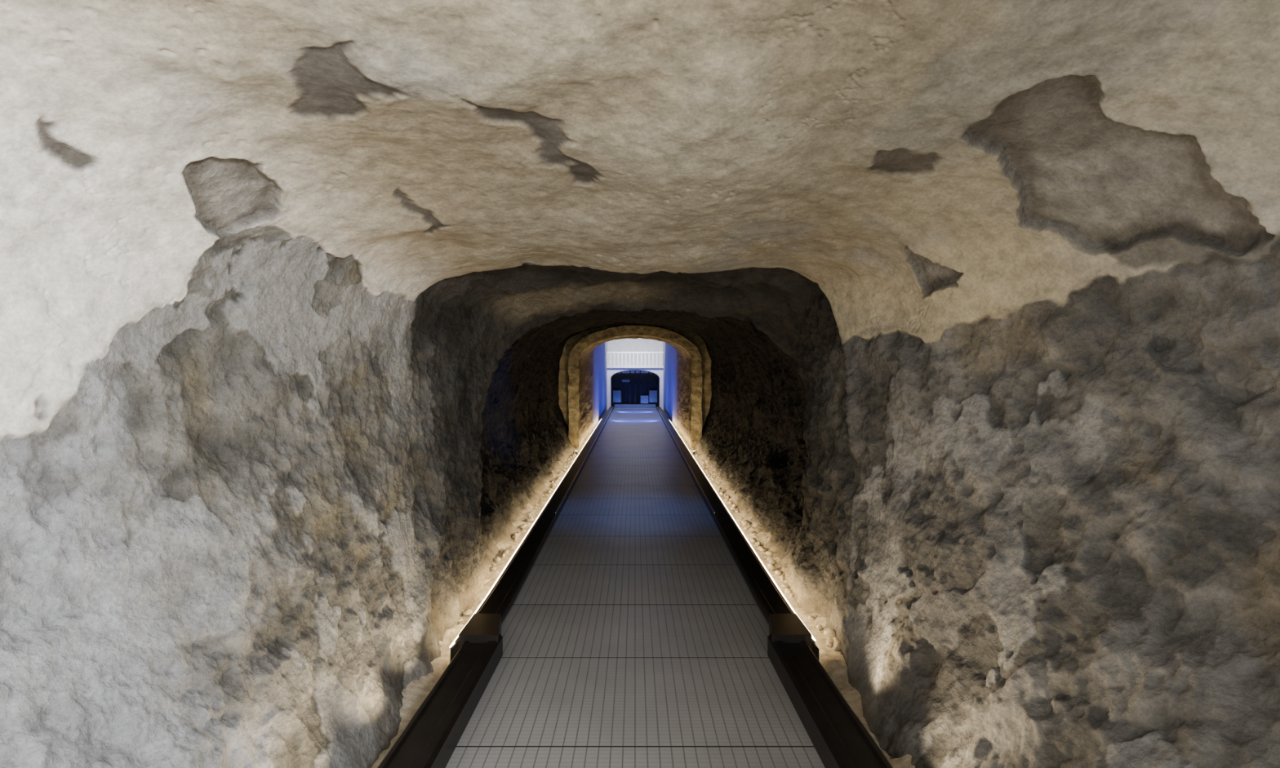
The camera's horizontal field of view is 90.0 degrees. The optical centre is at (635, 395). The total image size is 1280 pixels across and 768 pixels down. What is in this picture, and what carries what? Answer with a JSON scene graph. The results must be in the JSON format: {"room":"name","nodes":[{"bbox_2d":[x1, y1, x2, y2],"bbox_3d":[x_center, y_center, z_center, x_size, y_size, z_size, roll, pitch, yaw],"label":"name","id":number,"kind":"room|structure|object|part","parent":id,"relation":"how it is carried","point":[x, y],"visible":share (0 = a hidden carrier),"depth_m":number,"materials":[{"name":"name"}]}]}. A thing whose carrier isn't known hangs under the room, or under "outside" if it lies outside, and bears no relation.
{"room":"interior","nodes":[
{"label":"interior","id":0,"kind":"room"},
{"bbox_2d":[0,120,573,767],"bbox_3d":[-1.432,0.258,6.678,1.223,2.795,15.052,0,0,3],"label":"wall","id":1,"kind":"structure","parent":0,"point":[252,487],"depth_m":2.42,"materials":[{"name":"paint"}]},
{"bbox_2d":[592,342,607,428],"bbox_3d":[-1.270,-0.950,22.450,0.200,4.600,9.100,0,0,0],"label":"wall","id":2,"kind":"structure","parent":0,"point":[599,361],"depth_m":21.07,"materials":[{"name":"paint"}]},
{"bbox_2d":[607,337,662,373],"bbox_3d":[0.000,-2.125,28.300,5.200,2.250,0.200,0,0,0],"label":"wall","id":3,"kind":"structure","parent":0,"point":[639,344],"depth_m":28.20,"materials":[{"name":"white paint"}]},
{"bbox_2d":[558,322,711,448],"bbox_3d":[-0.002,-0.834,15.729,4.639,4.367,4.608,0,0,0],"label":"arch","id":4,"kind":"object","parent":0,"point":[575,385],"visible":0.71,"depth_m":13.79,"materials":[{"name":"brown stone"}]},
{"bbox_2d":[611,373,659,407],"bbox_3d":[0.000,0.275,28.300,2.600,2.750,2.400,0,0,0],"label":"wall","id":5,"kind":"structure","parent":0,"point":[644,376],"depth_m":29.40,"materials":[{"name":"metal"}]},
{"bbox_2d":[611,370,658,406],"bbox_3d":[0.000,-0.255,28.015,2.040,1.690,0.110,0,0,0],"label":"entrance door","id":6,"kind":"structure","parent":5,"relation":"in","point":[612,382],"depth_m":28.00,"materials":[{"name":"black metal"}]},
{"bbox_3d":[0.000,-0.185,28.065,1.920,1.050,0.010,0,0,0],"label":"blue glass panes","id":7,"kind":"part","parent":6,"relation":"part of","materials":[{"name":"blue glass"}]},
{"bbox_2d":[607,368,663,408],"bbox_3d":[0.000,-0.255,26.850,4.400,1.890,0.500,0,0,0],"label":"wall","id":8,"kind":"structure","parent":0,"point":[611,371],"depth_m":26.60,"materials":[{"name":"white paint"}]},
{"bbox_2d":[606,351,663,368],"bbox_3d":[0.000,-1.490,27.350,4.800,0.680,1.700,0,0,0],"label":"balcony balustrade","id":9,"kind":"object","parent":8,"relation":"on","point":[610,353],"visible":0.45,"depth_m":26.56,"materials":[{"name":"white paint"}]},
{"bbox_2d":[0,0,1279,365],"bbox_3d":[0.276,-0.904,6.694,4.866,1.379,15.014,0,0,0],"label":"ceiling","id":10,"kind":"structure","parent":0,"point":[756,180],"depth_m":2.16,"materials":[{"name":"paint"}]},
{"bbox_2d":[371,408,915,767],"bbox_3d":[0.000,0.973,14.600,3.900,1.355,30.800,0,0,0],"label":"floor","id":11,"kind":"structure","parent":0,"point":[830,657],"depth_m":4.44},
{"bbox_2d":[448,419,601,662],"bbox_3d":[-1.067,1.162,12.075,0.045,0.877,16.650,0,0,0],"label":"strip light","id":12,"kind":"object","parent":11,"relation":"on","point":[481,605],"visible":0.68,"depth_m":5.57,"materials":[{"name":"plastic"}]},
{"bbox_2d":[377,406,893,767],"bbox_3d":[0.000,1.026,12.600,2.070,1.189,26.800,0,0,0],"label":"walkway","id":13,"kind":"object","parent":11,"relation":"on","point":[634,624],"visible":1,"depth_m":3.56,"materials":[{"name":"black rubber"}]},
{"bbox_3d":[0.000,0.864,16.250,1.748,0.844,18.500,0,0,0],"label":"edge rail","id":14,"kind":"part","parent":13,"relation":"part of","materials":[{"name":"metal"}]},
{"bbox_2d":[613,404,656,408],"bbox_3d":[0.000,0.556,26.440,1.700,0.389,0.840,0,0,0],"label":"steps","id":15,"kind":"structure","parent":11,"relation":"on","point":[616,406],"depth_m":26.30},
{"bbox_2d":[668,419,816,642],"bbox_3d":[1.067,1.169,11.950,0.045,0.861,16.200,0,0,0],"label":"strip light","id":16,"kind":"object","parent":11,"relation":"on","point":[784,597],"visible":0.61,"depth_m":5.77,"materials":[{"name":"plastic"}]},
{"bbox_2d":[662,342,677,427],"bbox_3d":[1.270,-0.950,22.450,0.200,4.600,9.100,0,0,0],"label":"wall","id":17,"kind":"structure","parent":0,"point":[669,355],"depth_m":21.11,"materials":[{"name":"paint"}]},
{"bbox_2d":[694,283,1279,767],"bbox_3d":[1.440,0.474,6.661,1.538,2.384,15.074,0,0,-4],"label":"wall","id":18,"kind":"structure","parent":0,"point":[1046,540],"depth_m":2.56,"materials":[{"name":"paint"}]}
]}

